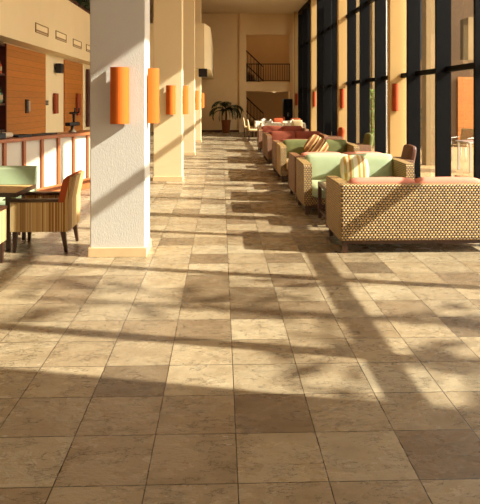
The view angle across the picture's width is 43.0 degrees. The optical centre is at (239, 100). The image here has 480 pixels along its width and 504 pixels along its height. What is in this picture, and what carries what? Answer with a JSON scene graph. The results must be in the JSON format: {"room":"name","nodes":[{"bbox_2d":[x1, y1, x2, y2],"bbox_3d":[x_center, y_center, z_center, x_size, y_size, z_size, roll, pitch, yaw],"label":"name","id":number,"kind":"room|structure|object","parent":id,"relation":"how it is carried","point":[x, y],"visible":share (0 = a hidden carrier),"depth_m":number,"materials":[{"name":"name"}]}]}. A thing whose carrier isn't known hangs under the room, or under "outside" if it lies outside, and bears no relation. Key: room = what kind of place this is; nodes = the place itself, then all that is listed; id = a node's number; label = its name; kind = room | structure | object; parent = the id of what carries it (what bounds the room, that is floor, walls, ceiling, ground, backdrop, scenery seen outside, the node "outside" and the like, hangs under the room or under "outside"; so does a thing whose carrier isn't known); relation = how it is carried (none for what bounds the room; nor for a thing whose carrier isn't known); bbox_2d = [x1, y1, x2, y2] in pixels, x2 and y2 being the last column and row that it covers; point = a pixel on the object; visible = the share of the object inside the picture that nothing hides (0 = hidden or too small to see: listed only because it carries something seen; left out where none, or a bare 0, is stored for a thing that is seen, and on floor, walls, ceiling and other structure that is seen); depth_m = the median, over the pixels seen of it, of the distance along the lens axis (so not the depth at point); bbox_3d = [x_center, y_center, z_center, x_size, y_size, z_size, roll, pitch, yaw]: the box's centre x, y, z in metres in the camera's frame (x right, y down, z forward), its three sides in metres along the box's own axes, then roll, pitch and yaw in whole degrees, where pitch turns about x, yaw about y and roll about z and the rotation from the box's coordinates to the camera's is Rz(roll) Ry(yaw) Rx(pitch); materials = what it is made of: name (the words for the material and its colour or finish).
{"room":"lobby","nodes":[
{"label":"lobby","id":0,"kind":"room"},
{"bbox_2d":[0,0,89,63],"bbox_3d":[-4.771,-1.983,17.310,0.200,1.500,30.900,0,0,-2],"label":"wall","id":1,"kind":"structure","parent":0,"point":[18,18],"depth_m":14.61,"materials":[{"name":"beige paint"}]},
{"bbox_2d":[35,22,48,36],"bbox_3d":[-4.560,-1.640,14.056,0.020,0.215,0.998,0,0,-2],"label":"air vent","id":2,"kind":"object","parent":1,"relation":"in","point":[39,28],"visible":1,"depth_m":14.02,"materials":[{"name":"metal"}]},
{"bbox_2d":[55,30,66,42],"bbox_3d":[-4.612,-1.658,15.740,0.020,0.215,1.029,0,0,-2],"label":"air vent","id":3,"kind":"object","parent":1,"relation":"in","point":[60,36],"visible":1,"depth_m":15.68,"materials":[{"name":"metal"}]},
{"bbox_2d":[73,39,81,48],"bbox_3d":[-4.667,-1.634,17.508,0.020,0.215,1.012,0,0,-2],"label":"air vent","id":4,"kind":"object","parent":1,"relation":"in","point":[78,44],"visible":1,"depth_m":17.50,"materials":[{"name":"metal"}]},
{"bbox_2d":[75,0,89,13],"bbox_3d":[-4.825,-2.975,18.645,0.587,0.483,1.528,0,0,-2],"label":"plant","id":5,"kind":"object","parent":1,"relation":"on","point":[82,4],"visible":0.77,"depth_m":18.51,"materials":[{"name":"green plant"}]},
{"bbox_2d":[0,42,89,132],"bbox_3d":[-5.342,0.217,22.775,0.200,2.900,20.140,0,0,-2],"label":"wall","id":6,"kind":"structure","parent":0,"point":[54,81],"depth_m":16.61,"materials":[{"name":"beige paint"}]},
{"bbox_2d":[7,44,45,133],"bbox_3d":[-4.954,0.237,14.168,0.060,2.860,2.870,0,0,-2],"label":"wall panel","id":7,"kind":"object","parent":6,"relation":"attached to","point":[26,69],"visible":0.49,"depth_m":13.98,"materials":[{"name":"orange wood"}]},
{"bbox_2d":[25,99,30,112],"bbox_3d":[-4.880,0.122,14.051,0.080,0.320,0.200,0,0,-2],"label":"wall sconce","id":8,"kind":"object","parent":7,"relation":"attached to","point":[27,102],"visible":1,"depth_m":14.00,"materials":[{"name":"black metal"}]},
{"bbox_2d":[53,93,58,113],"bbox_3d":[-5.003,0.067,16.549,0.090,0.550,0.300,0,0,-2],"label":"wall sconce","id":9,"kind":"object","parent":6,"relation":"attached to","point":[55,95],"visible":1,"depth_m":16.41,"materials":[{"name":"glass"}]},
{"bbox_2d":[55,63,63,72],"bbox_3d":[-4.947,-0.893,16.671,0.208,0.260,0.320,0,0,-2],"label":"wall speaker","id":10,"kind":"object","parent":6,"relation":"attached to","point":[59,68],"visible":1,"depth_m":16.52,"materials":[{"name":"black plastic"}]},
{"bbox_2d":[63,60,82,131],"bbox_3d":[-5.094,0.237,18.675,0.060,2.860,2.250,0,0,-2],"label":"wall panel","id":11,"kind":"object","parent":6,"relation":"attached to","point":[73,71],"visible":0.55,"depth_m":18.29,"materials":[{"name":"orange wood"}]},
{"bbox_2d":[76,93,80,115],"bbox_3d":[-5.028,0.107,18.963,0.090,0.680,0.360,0,0,-2],"label":"wall sconce","id":12,"kind":"object","parent":11,"relation":"attached to","point":[78,96],"visible":0.99,"depth_m":18.80,"materials":[{"name":"glass"}]},
{"bbox_2d":[86,69,89,126],"bbox_3d":[-5.114,-0.098,20.601,0.120,1.930,0.440,0,0,-2],"label":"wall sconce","id":13,"kind":"object","parent":6,"relation":"attached to","point":[87,70],"visible":0.76,"depth_m":20.39,"materials":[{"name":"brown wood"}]},
{"bbox_2d":[0,38,89,64],"bbox_3d":[-6.205,-1.333,17.265,2.670,0.200,30.900,0,0,-2],"label":"trim","id":14,"kind":"structure","parent":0,"point":[1,39],"depth_m":14.89,"materials":[{"name":"beige paint"}]},
{"bbox_2d":[150,23,213,78],"bbox_3d":[-3.103,-1.988,27.357,3.700,1.610,10.880,0,0,-2],"label":"wall","id":15,"kind":"structure","parent":0,"point":[204,51],"depth_m":21.97,"materials":[{"name":"beige paint"}]},
{"bbox_2d":[199,69,206,76],"bbox_3d":[-1.357,-1.033,22.385,0.320,0.300,0.248,0,0,-2],"label":"wall speaker","id":16,"kind":"object","parent":15,"relation":"attached to","point":[202,72],"visible":1,"depth_m":22.26,"materials":[{"name":"black plastic"}]},
{"bbox_2d":[85,0,307,13],"bbox_3d":[-1.594,-4.883,17.459,11.900,0.300,41.000,0,0,-2],"label":"ceiling","id":17,"kind":"structure","parent":0,"point":[207,6],"depth_m":30.55,"materials":[{"name":"paint"}]},
{"bbox_2d":[150,13,293,131],"bbox_3d":[-2.328,-1.533,32.969,11.400,6.400,0.250,0,0,-2],"label":"wall","id":18,"kind":"structure","parent":0,"point":[224,86],"depth_m":32.90,"materials":[{"name":"beige paint"}]},
{"bbox_2d":[201,130,238,131],"bbox_3d":[-2.038,1.617,32.842,3.970,0.100,0.020,0,0,-2],"label":"baseboard","id":19,"kind":"structure","parent":18,"relation":"attached to","point":[201,130],"depth_m":32.86,"materials":[{"name":"brown wood"}]},
{"bbox_2d":[239,13,245,131],"bbox_3d":[0.147,-1.533,32.861,0.380,6.400,0.120,0,0,-2],"label":"trim","id":20,"kind":"structure","parent":18,"relation":"attached to","point":[242,16],"depth_m":32.80,"materials":[{"name":"beige paint"}]},
{"bbox_2d":[298,0,310,14],"bbox_3d":[3.655,-4.573,17.872,0.260,0.320,30.500,0,0,-2],"label":"trim","id":21,"kind":"structure","parent":18,"relation":"attached to","point":[305,6],"depth_m":29.82,"materials":[{"name":"metal"}]},
{"bbox_2d":[221,120,230,132],"bbox_3d":[-0.727,1.327,31.693,0.500,0.680,0.500,0,0,-2],"label":"pot","id":22,"kind":"object","parent":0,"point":[225,123],"depth_m":31.51,"materials":[{"name":"brown ceramic"}]},
{"bbox_2d":[0,128,479,503],"bbox_3d":[-1.869,1.727,17.450,11.350,0.120,41.000,0,0,-2],"label":"floor","id":23,"kind":"structure","parent":0,"point":[248,358],"depth_m":3.98,"materials":[{"name":"tile"}]},
{"bbox_2d":[0,43,6,131],"bbox_3d":[-5.072,0.237,11.878,0.480,2.860,1.660,0,0,-2],"label":"shelf","id":24,"kind":"object","parent":23,"relation":"on","point":[3,46],"visible":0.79,"depth_m":12.65,"materials":[{"name":"brown wood"}]},
{"bbox_2d":[0,205,7,262],"bbox_3d":[-2.707,1.247,5.975,0.616,0.840,0.693,0,0,-2],"label":"armchair","id":25,"kind":"object","parent":23,"relation":"on","point":[3,208],"visible":1,"depth_m":6.25,"materials":[{"name":"yellow fabric"}]},
{"bbox_2d":[0,184,35,250],"bbox_3d":[-2.851,1.341,7.065,0.750,0.652,0.690,0,0,-2],"label":"cafe table","id":26,"kind":"object","parent":23,"relation":"on","point":[7,191],"visible":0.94,"depth_m":6.86,"materials":[{"name":"brown wood"}]},
{"bbox_2d":[0,166,37,234],"bbox_3d":[-3.017,1.268,7.883,0.616,0.798,0.693,0,0,-2],"label":"armchair","id":27,"kind":"object","parent":23,"relation":"on","point":[9,175],"visible":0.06,"depth_m":8.11,"materials":[{"name":"green fabric"}]},
{"bbox_2d":[0,197,14,204],"bbox_3d":[-3.015,1.287,7.809,0.472,0.153,0.531,0,0,-2],"label":"seat cushion","id":28,"kind":"object","parent":27,"relation":"on","point":[2,199],"depth_m":7.58,"materials":[{"name":"green fabric"}]},
{"bbox_2d":[0,130,89,190],"bbox_3d":[-3.517,1.129,10.468,0.641,1.075,6.250,0,0,19],"label":"bar counter","id":29,"kind":"object","parent":23,"relation":"on","point":[60,155],"depth_m":10.62,"materials":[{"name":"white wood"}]},
{"bbox_2d":[0,132,12,137],"bbox_3d":[-3.765,0.545,9.748,0.208,0.088,0.228,0,0,19],"label":"folded cloth","id":30,"kind":"object","parent":29,"relation":"on","point":[8,134],"visible":0.67,"depth_m":9.72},
{"bbox_2d":[13,134,31,137],"bbox_3d":[-3.653,0.575,10.076,0.260,0.035,0.340,0,0,19],"label":"serving tray","id":31,"kind":"object","parent":29,"relation":"on","point":[14,135],"visible":0.7,"depth_m":10.06,"materials":[{"name":"black plastic"}]},
{"bbox_2d":[32,133,56,135],"bbox_3d":[-3.458,0.580,10.639,0.180,0.025,0.660,0,0,19],"label":"bar mat","id":32,"kind":"object","parent":29,"relation":"on","point":[37,134],"visible":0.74,"depth_m":10.64,"materials":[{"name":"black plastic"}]},
{"bbox_2d":[0,130,89,142],"bbox_3d":[-3.546,0.620,10.478,0.580,0.055,6.250,0,0,19],"label":"countertop","id":33,"kind":"structure","parent":29,"relation":"on","point":[81,132],"depth_m":10.47,"materials":[{"name":"red wood"}]},
{"bbox_2d":[65,108,79,131],"bbox_3d":[-3.166,0.361,11.588,0.183,0.462,0.340,0,0,19],"label":"tap","id":34,"kind":"object","parent":29,"relation":"on","point":[72,124],"visible":0.96,"depth_m":11.56,"materials":[{"name":"metal"}]},
{"bbox_2d":[9,170,84,252],"bbox_3d":[-2.195,1.247,6.995,0.693,0.840,0.616,0,0,-2],"label":"armchair","id":35,"kind":"object","parent":23,"relation":"on","point":[39,211],"visible":0.99,"depth_m":6.70,"materials":[{"name":"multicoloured fabric"}]},
{"bbox_2d":[88,0,150,256],"bbox_3d":[-1.315,-1.533,6.732,0.620,6.400,0.450,0,0,-2],"label":"column","id":36,"kind":"structure","parent":23,"relation":"on","point":[119,29],"depth_m":6.52,"materials":[{"name":"white paint"}]},
{"bbox_2d":[110,67,128,123],"bbox_3d":[-1.282,-0.058,6.460,0.200,0.600,0.127,0,0,-2],"label":"wall sconce","id":37,"kind":"object","parent":36,"relation":"attached to","point":[119,76],"visible":1,"depth_m":6.41,"materials":[{"name":"orange metal"}]},
{"bbox_2d":[147,68,158,122],"bbox_3d":[-0.957,-0.058,6.734,0.127,0.600,0.200,0,0,-2],"label":"wall sconce","id":38,"kind":"object","parent":36,"relation":"attached to","point":[153,73],"visible":1,"depth_m":6.65,"materials":[{"name":"orange metal"}]},
{"bbox_2d":[153,0,183,180],"bbox_3d":[-1.506,-1.533,12.869,0.620,6.400,0.450,0,0,-2],"label":"column","id":39,"kind":"structure","parent":23,"relation":"on","point":[168,14],"depth_m":12.66,"materials":[{"name":"beige paint"}]},
{"bbox_2d":[166,85,175,113],"bbox_3d":[-1.433,-0.023,12.598,0.200,0.600,0.127,0,0,-2],"label":"wall sconce","id":40,"kind":"object","parent":39,"relation":"attached to","point":[170,89],"visible":1,"depth_m":12.55,"materials":[{"name":"orange metal"}]},
{"bbox_2d":[182,86,188,113],"bbox_3d":[-1.148,-0.023,12.870,0.127,0.600,0.200,0,0,-2],"label":"wall sconce","id":41,"kind":"object","parent":39,"relation":"attached to","point":[185,98],"visible":1,"depth_m":12.79,"materials":[{"name":"orange metal"}]},
{"bbox_2d":[183,0,195,155],"bbox_3d":[-1.693,-1.533,18.866,0.620,6.400,0.450,0,0,-2],"label":"column","id":42,"kind":"structure","parent":23,"relation":"on","point":[188,5],"depth_m":18.66,"materials":[{"name":"beige paint"}]},
{"bbox_2d":[195,91,198,109],"bbox_3d":[-1.335,-0.023,18.868,0.127,0.600,0.200,0,0,-2],"label":"wall sconce","id":43,"kind":"object","parent":42,"relation":"attached to","point":[196,92],"visible":0.87,"depth_m":18.79,"materials":[{"name":"orange metal"}]},
{"bbox_2d":[195,0,201,141],"bbox_3d":[-1.880,-1.533,24.863,0.620,6.400,0.450,0,0,-2],"label":"column","id":44,"kind":"structure","parent":23,"relation":"on","point":[197,2],"depth_m":24.66,"materials":[{"name":"beige paint"}]},
{"bbox_2d":[201,93,203,107],"bbox_3d":[-1.521,-0.023,24.865,0.127,0.600,0.200,0,0,-2],"label":"wall sconce","id":45,"kind":"object","parent":44,"relation":"attached to","point":[202,94],"visible":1,"depth_m":24.77,"materials":[{"name":"glass"}]},
{"bbox_2d":[209,101,243,132],"bbox_3d":[-0.698,0.833,31.507,1.783,1.668,1.481,0,0,-2],"label":"potted palm","id":46,"kind":"object","parent":23,"relation":"on","point":[225,123],"visible":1,"depth_m":31.50,"materials":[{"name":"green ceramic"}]},
{"bbox_2d":[242,118,253,136],"bbox_3d":[0.375,1.218,28.325,0.517,0.898,0.470,0,0,-2],"label":"dining chair","id":47,"kind":"object","parent":23,"relation":"on","point":[252,127],"visible":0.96,"depth_m":28.11,"materials":[{"name":"brown wood"}]},
{"bbox_2d":[247,119,256,140],"bbox_3d":[0.540,1.218,25.579,0.517,0.898,0.470,0,0,-2],"label":"dining chair","id":48,"kind":"object","parent":23,"relation":"on","point":[248,126],"visible":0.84,"depth_m":25.36,"materials":[{"name":"brown wood"}]},
{"bbox_2d":[246,97,262,123],"bbox_3d":[0.785,0.669,36.162,1.128,1.995,1.560,0,0,-2],"label":"staircase","id":49,"kind":"structure","parent":23,"relation":"on","point":[249,115],"depth_m":35.40,"materials":[{"name":"beige paint"}]},
{"bbox_2d":[257,126,308,151],"bbox_3d":[1.417,1.249,20.203,1.630,0.836,1.101,0,0,-2],"label":"wicker sofa","id":50,"kind":"object","parent":23,"relation":"on","point":[267,129],"visible":0.33,"depth_m":20.49,"materials":[{"name":"red fabric"}]},
{"bbox_2d":[261,126,281,132],"bbox_3d":[1.059,1.067,20.543,0.708,0.472,0.222,0,0,-2],"label":"cushion","id":51,"kind":"object","parent":50,"relation":"on","point":[267,129],"depth_m":20.48,"materials":[{"name":"red fabric"}]},
{"bbox_2d":[282,126,301,131],"bbox_3d":[1.754,1.067,20.564,0.708,0.472,0.218,0,0,-2],"label":"cushion","id":52,"kind":"object","parent":50,"relation":"on","point":[284,128],"depth_m":20.50,"materials":[{"name":"red fabric"}]},
{"bbox_2d":[283,99,292,119],"bbox_3d":[2.539,0.777,32.522,0.480,1.780,0.545,0,0,-2],"label":"tall cabinet","id":53,"kind":"object","parent":23,"relation":"on","point":[287,103],"visible":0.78,"depth_m":32.28,"materials":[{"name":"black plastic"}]},
{"bbox_2d":[262,131,321,159],"bbox_3d":[1.493,1.261,17.756,1.630,0.812,1.101,0,0,-2],"label":"wicker sofa","id":54,"kind":"object","parent":23,"relation":"on","point":[263,133],"visible":0.04,"depth_m":17.66,"materials":[{"name":"red fabric"}]},
{"bbox_2d":[294,12,297,117],"bbox_3d":[3.062,-1.533,32.411,0.380,6.400,0.200,0,0,-2],"label":"column","id":55,"kind":"structure","parent":23,"relation":"on","point":[295,13],"depth_m":32.31,"materials":[{"name":"beige paint"}]},
{"bbox_2d":[291,120,301,125],"bbox_3d":[2.319,1.218,25.141,0.470,0.898,0.517,0,0,-2],"label":"dining chair","id":56,"kind":"object","parent":23,"relation":"on","point":[293,122],"visible":0.34,"depth_m":24.89,"materials":[{"name":"beige fabric"}]},
{"bbox_2d":[265,131,328,163],"bbox_3d":[1.530,1.249,16.555,1.630,0.836,1.101,0,0,-2],"label":"wicker sofa","id":57,"kind":"object","parent":23,"relation":"on","point":[274,135],"visible":0.23,"depth_m":16.83,"materials":[{"name":"red fabric"}]},
{"bbox_2d":[270,131,294,140],"bbox_3d":[1.173,1.067,16.895,0.708,0.472,0.222,0,0,-2],"label":"cushion","id":58,"kind":"object","parent":57,"relation":"on","point":[276,135],"depth_m":16.83,"materials":[{"name":"red fabric"}]},
{"bbox_2d":[295,131,319,138],"bbox_3d":[1.867,1.067,16.916,0.708,0.472,0.218,0,0,-2],"label":"cushion","id":59,"kind":"object","parent":57,"relation":"on","point":[299,134],"depth_m":16.86,"materials":[{"name":"red fabric"}]},
{"bbox_2d":[298,4,310,130],"bbox_3d":[3.177,-1.373,29.363,0.280,6.080,5.900,0,0,-2],"label":"window","id":60,"kind":"structure","parent":23,"relation":"on","point":[304,21],"depth_m":29.50,"materials":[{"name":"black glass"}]},
{"bbox_2d":[272,139,347,175],"bbox_3d":[1.595,1.261,14.157,1.630,0.812,1.101,0,0,-2],"label":"wicker sofa","id":61,"kind":"object","parent":23,"relation":"on","point":[274,142],"visible":0.05,"depth_m":13.92,"materials":[{"name":"brown wicker"}]},
{"bbox_2d":[311,0,316,130],"bbox_3d":[3.252,-1.533,26.314,0.380,6.400,0.200,0,0,-2],"label":"column","id":62,"kind":"structure","parent":23,"relation":"on","point":[313,2],"depth_m":26.21,"materials":[{"name":"beige paint"}]},
{"bbox_2d":[277,139,359,181],"bbox_3d":[1.634,1.249,12.906,1.630,0.836,1.101,0,0,-2],"label":"wicker sofa","id":63,"kind":"object","parent":23,"relation":"on","point":[341,146],"visible":0.34,"depth_m":13.16,"materials":[{"name":"green fabric"}]},
{"bbox_2d":[283,139,307,158],"bbox_3d":[1.276,1.067,13.246,0.708,0.472,0.222,0,0,-2],"label":"cushion","id":64,"kind":"object","parent":63,"relation":"on","point":[292,145],"depth_m":13.17,"materials":[{"name":"green fabric"}]},
{"bbox_2d":[304,134,328,151],"bbox_3d":[1.626,0.986,13.008,0.546,0.542,0.218,0,0,-13],"label":"pillow","id":65,"kind":"object","parent":63,"relation":"on","point":[315,143],"visible":0.67,"depth_m":12.94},
{"bbox_2d":[324,139,346,153],"bbox_3d":[1.971,1.067,13.268,0.708,0.472,0.218,0,0,-2],"label":"cushion","id":66,"kind":"object","parent":63,"relation":"on","point":[335,145],"depth_m":13.20,"materials":[{"name":"green fabric"}]},
{"bbox_2d":[317,0,336,134],"bbox_3d":[3.366,-1.373,23.291,0.280,6.080,5.850,0,0,-2],"label":"window","id":67,"kind":"structure","parent":23,"relation":"on","point":[324,26],"depth_m":23.40,"materials":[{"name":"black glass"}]},
{"bbox_2d":[318,181,347,227],"bbox_3d":[1.720,1.407,8.388,1.200,0.520,0.680,0,0,-2],"label":"coffee table","id":68,"kind":"object","parent":23,"relation":"on","point":[321,184],"visible":0.27,"depth_m":8.66,"materials":[{"name":"brown wood"}]},
{"bbox_2d":[289,152,379,201],"bbox_3d":[1.705,1.261,10.639,1.630,0.812,1.101,0,0,-2],"label":"wicker sofa","id":69,"kind":"object","parent":23,"relation":"on","point":[292,155],"visible":0.17,"depth_m":10.27,"materials":[{"name":"brown wicker"}]},
{"bbox_2d":[301,152,340,155],"bbox_3d":[1.367,1.067,10.278,0.708,0.423,0.212,0,0,-2],"label":"cushion","id":70,"kind":"object","parent":69,"relation":"on","point":[305,153],"depth_m":10.23,"materials":[{"name":"fabric"}]},
{"bbox_2d":[342,152,379,154],"bbox_3d":[2.062,1.067,10.299,0.708,0.423,0.216,0,0,-2],"label":"cushion","id":71,"kind":"object","parent":69,"relation":"on","point":[348,153],"depth_m":10.24,"materials":[{"name":"fabric"}]},
{"bbox_2d":[328,127,344,139],"bbox_3d":[2.923,1.238,18.951,0.616,0.859,0.602,0,0,-2],"label":"armchair","id":72,"kind":"object","parent":23,"relation":"on","point":[341,131],"visible":0.3,"depth_m":18.68,"materials":[{"name":"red fabric"}]},
{"bbox_2d":[337,0,346,140],"bbox_3d":[3.441,-1.533,20.267,0.380,6.400,0.200,0,0,-2],"label":"column","id":73,"kind":"structure","parent":23,"relation":"on","point":[341,4],"depth_m":20.17,"materials":[{"name":"beige paint"}]},
{"bbox_2d":[340,89,343,107],"bbox_3d":[3.375,-0.083,20.117,0.144,0.630,0.095,0,0,-2],"label":"wall sconce","id":74,"kind":"object","parent":73,"relation":"attached to","point":[341,90],"visible":1,"depth_m":20.08,"materials":[{"name":"orange metal"}]},
{"bbox_2d":[296,153,413,214],"bbox_3d":[1.735,1.249,9.338,1.630,0.836,1.101,0,0,-2],"label":"wicker sofa","id":75,"kind":"object","parent":23,"relation":"on","point":[311,169],"visible":0.4,"depth_m":9.58,"materials":[{"name":"green fabric"}]},
{"bbox_2d":[312,179,325,197],"bbox_3d":[1.391,1.322,9.227,0.708,0.201,0.901,0,0,-2],"label":"seat cushion","id":76,"kind":"object","parent":75,"relation":"on","point":[314,181],"depth_m":8.88,"materials":[{"name":"green fabric"}]},
{"bbox_2d":[305,153,347,179],"bbox_3d":[1.378,1.067,9.678,0.708,0.472,0.222,0,0,-2],"label":"cushion","id":77,"kind":"object","parent":75,"relation":"on","point":[323,164],"depth_m":9.60,"materials":[{"name":"green fabric"}]},
{"bbox_2d":[340,155,368,180],"bbox_3d":[1.768,1.058,9.419,0.453,0.442,0.225,0,0,-8],"label":"pillow","id":78,"kind":"object","parent":75,"relation":"on","point":[351,166],"visible":0.72,"depth_m":9.35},
{"bbox_2d":[351,153,392,176],"bbox_3d":[2.072,1.067,9.699,0.708,0.472,0.218,0,0,-2],"label":"cushion","id":79,"kind":"object","parent":75,"relation":"on","point":[380,164],"depth_m":9.63,"materials":[{"name":"green fabric"}]},
{"bbox_2d":[353,133,373,151],"bbox_3d":[3.032,1.238,15.453,0.616,0.859,0.602,0,0,-2],"label":"armchair","id":80,"kind":"object","parent":23,"relation":"on","point":[366,146],"visible":0.48,"depth_m":15.18,"materials":[{"name":"green fabric"}]},
{"bbox_2d":[346,0,387,153],"bbox_3d":[3.556,-1.373,17.194,0.280,6.080,5.950,0,0,-2],"label":"window","id":81,"kind":"structure","parent":23,"relation":"on","point":[380,78],"depth_m":17.35,"materials":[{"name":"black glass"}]},
{"bbox_2d":[388,0,405,156],"bbox_3d":[3.632,-1.533,14.120,0.380,6.400,0.200,0,0,-2],"label":"column","id":82,"kind":"structure","parent":23,"relation":"on","point":[396,8],"depth_m":14.02,"materials":[{"name":"beige paint"}]},
{"bbox_2d":[392,84,398,110],"bbox_3d":[3.567,-0.083,13.970,0.144,0.630,0.095,0,0,-2],"label":"wall sconce","id":83,"kind":"object","parent":82,"relation":"attached to","point":[395,87],"visible":1,"depth_m":13.94,"materials":[{"name":"orange metal"}]},
{"bbox_2d":[326,175,479,252],"bbox_3d":[1.951,1.261,7.225,1.730,0.812,1.101,0,0,-2],"label":"wicker sofa","id":84,"kind":"object","parent":23,"relation":"on","point":[359,210],"visible":1,"depth_m":6.68,"materials":[{"name":"brown wicker"}]},
{"bbox_2d":[348,177,414,183],"bbox_3d":[1.589,1.067,6.863,0.758,0.423,0.212,0,0,-2],"label":"cushion","id":85,"kind":"object","parent":84,"relation":"on","point":[359,180],"depth_m":6.78,"materials":[{"name":"fabric"}]},
{"bbox_2d":[414,177,479,182],"bbox_3d":[2.333,1.067,6.886,0.758,0.423,0.216,0,0,-2],"label":"cushion","id":86,"kind":"object","parent":84,"relation":"on","point":[423,179],"depth_m":6.80,"materials":[{"name":"fabric"}]},
{"bbox_2d":[396,144,416,179],"bbox_3d":[3.064,1.255,11.852,0.616,0.824,0.602,0,0,-2],"label":"armchair","id":87,"kind":"object","parent":23,"relation":"on","point":[408,154],"visible":0.23,"depth_m":11.63,"materials":[{"name":"brown leather"}]},
{"bbox_2d":[401,0,479,178],"bbox_3d":[3.748,-1.373,11.047,0.280,6.080,5.950,0,0,-2],"label":"window","id":88,"kind":"structure","parent":23,"relation":"on","point":[443,68],"depth_m":11.21,"materials":[{"name":"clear glass"}]},
{"bbox_3d":[1.121,1.302,28.249,0.850,0.730,0.850,0,0,-2],"label":"dining table","id":89,"kind":"object","parent":23,"relation":"on","visible":0},
{"bbox_2d":[253,121,272,128],"bbox_3d":[1.120,1.165,28.249,0.994,0.470,0.993,0,0,-2],"label":"tablecloth","id":90,"kind":"object","parent":89,"relation":"on","point":[256,123],"visible":0.34,"depth_m":27.80,"materials":[{"name":"white fabric"}]},
{"bbox_3d":[1.313,1.302,25.953,0.850,0.730,0.850,0,0,-2],"label":"dining table","id":91,"kind":"object","parent":23,"relation":"on","visible":0},
{"bbox_2d":[259,122,281,127],"bbox_3d":[1.312,1.165,25.954,0.994,0.470,0.993,0,0,-2],"label":"tablecloth","id":92,"kind":"object","parent":91,"relation":"on","point":[271,123],"visible":0.37,"depth_m":25.51,"materials":[{"name":"white fabric"}]},
{"bbox_3d":[2.292,1.302,25.984,0.850,0.730,0.850,0,0,-2],"label":"dining table","id":93,"kind":"object","parent":23,"relation":"on","visible":0},
{"bbox_2d":[282,122,305,127],"bbox_3d":[2.291,1.165,25.984,0.994,0.470,0.993,0,0,-2],"label":"tablecloth","id":94,"kind":"object","parent":93,"relation":"on","point":[283,123],"visible":0.23,"depth_m":25.55,"materials":[{"name":"white fabric"}]},
{"bbox_2d":[246,35,288,126],"bbox_3d":[1.594,-1.533,37.168,3.300,6.400,0.200,0,0,-2],"label":"wall","id":95,"kind":"structure","parent":0,"point":[266,49],"depth_m":37.07,"materials":[{"name":"beige paint"}]},
{"bbox_2d":[246,82,291,91],"bbox_3d":[1.512,-0.783,34.964,2.500,0.500,4.200,0,0,-2],"label":"floor","id":96,"kind":"structure","parent":0,"point":[250,86],"depth_m":32.87,"materials":[{"name":"beige paint"}]},
{"bbox_2d":[246,50,262,81],"bbox_3d":[0.785,-2.031,36.162,1.128,1.995,1.560,0,0,-2],"label":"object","id":97,"kind":"structure","parent":96,"relation":"on","point":[253,72],"depth_m":35.41,"materials":[{"name":"black metal"}]},
{"bbox_2d":[246,63,289,81],"bbox_3d":[1.524,-1.533,32.988,2.360,1.000,0.050,0,0,-2],"label":"balcony railing","id":98,"kind":"object","parent":96,"relation":"on","point":[258,64],"visible":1,"depth_m":32.98,"materials":[{"name":"black metal"}]},
{"label":"outside","id":99,"kind":"structure","parent":0,"visible":0},
{"bbox_2d":[331,131,472,176],"bbox_3d":[16.669,1.757,16.527,25.650,0.100,48.000,0,0,-2],"label":"ground","id":100,"kind":"structure","parent":99,"point":[425,171],"depth_m":15.90,"materials":[{"name":"stone"}]},
{"bbox_2d":[356,0,358,142],"bbox_3d":[4.825,-1.493,24.962,0.360,6.500,0.360,0,0,-2],"label":"pillar","id":101,"kind":"structure","parent":100,"relation":"on","point":[357,1],"depth_m":24.78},
{"bbox_2d":[370,1,374,148],"bbox_3d":[4.915,-1.493,22.064,0.360,6.500,0.360,0,0,-2],"label":"pillar","id":102,"kind":"structure","parent":100,"relation":"on","point":[372,5],"depth_m":21.88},
{"bbox_2d":[370,89,374,145],"bbox_3d":[4.586,0.631,21.353,0.539,2.153,0.535,0,0,28],"label":"climbing shrub","id":103,"kind":"object","parent":100,"relation":"on","point":[373,90],"visible":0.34,"depth_m":21.34,"materials":[{"name":"green plant"}]},
{"bbox_2d":[386,0,387,153],"bbox_3d":[4.740,-1.293,19.662,0.184,6.018,0.198,0,0,-2],"label":"post","id":104,"kind":"object","parent":100,"relation":"on","point":[386,0],"visible":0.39,"depth_m":19.73,"materials":[{"name":"white paint"}]},
{"bbox_2d":[331,0,472,130],"bbox_3d":[13.129,-4.313,34.626,19.600,12.040,0.400,0,0,-2],"label":"wall","id":105,"kind":"structure","parent":100,"relation":"on","point":[460,9],"depth_m":34.40,"materials":[{"name":"paint"}]},
{"bbox_2d":[387,0,421,133],"bbox_3d":[8.446,-3.063,30.778,1.600,9.540,7.000,0,0,-2],"label":"wall","id":106,"kind":"structure","parent":100,"relation":"on","point":[387,0],"depth_m":27.27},
{"bbox_2d":[422,0,434,165],"bbox_3d":[5.095,-1.493,16.317,0.360,6.500,0.360,0,0,-2],"label":"pillar","id":107,"kind":"structure","parent":100,"relation":"on","point":[428,6],"depth_m":16.14,"materials":[{"name":"paint"}]},
{"bbox_2d":[420,60,472,146],"bbox_3d":[9.240,0.087,22.949,5.100,3.240,0.300,0,0,-2],"label":"wall","id":108,"kind":"structure","parent":100,"relation":"on","point":[465,73],"depth_m":22.76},
{"bbox_2d":[457,77,472,146],"bbox_3d":[8.447,0.407,22.714,0.700,2.600,0.060,0,0,-2],"label":"door","id":109,"kind":"structure","parent":108,"relation":"in","point":[464,84],"depth_m":22.68,"materials":[{"name":"orange wood"}]},
{"bbox_2d":[451,128,472,161],"bbox_3d":[6.433,1.254,17.527,0.567,0.909,0.568,0,0,-38],"label":"chair","id":110,"kind":"object","parent":100,"relation":"on","point":[466,134],"visible":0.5,"depth_m":17.66,"materials":[{"name":"white paint"}]},
{"bbox_2d":[455,140,472,172],"bbox_3d":[5.792,1.339,14.787,0.840,0.735,0.840,0,0,-2],"label":"table","id":111,"kind":"object","parent":100,"relation":"on","point":[470,142],"visible":0.98,"depth_m":14.67,"materials":[{"name":"wood"}]},
{"bbox_2d":[460,17,472,59],"bbox_3d":[11.825,-1.163,29.883,1.700,5.740,1.000,0,0,-2],"label":"wall","id":112,"kind":"structure","parent":100,"relation":"on","point":[466,25],"depth_m":29.58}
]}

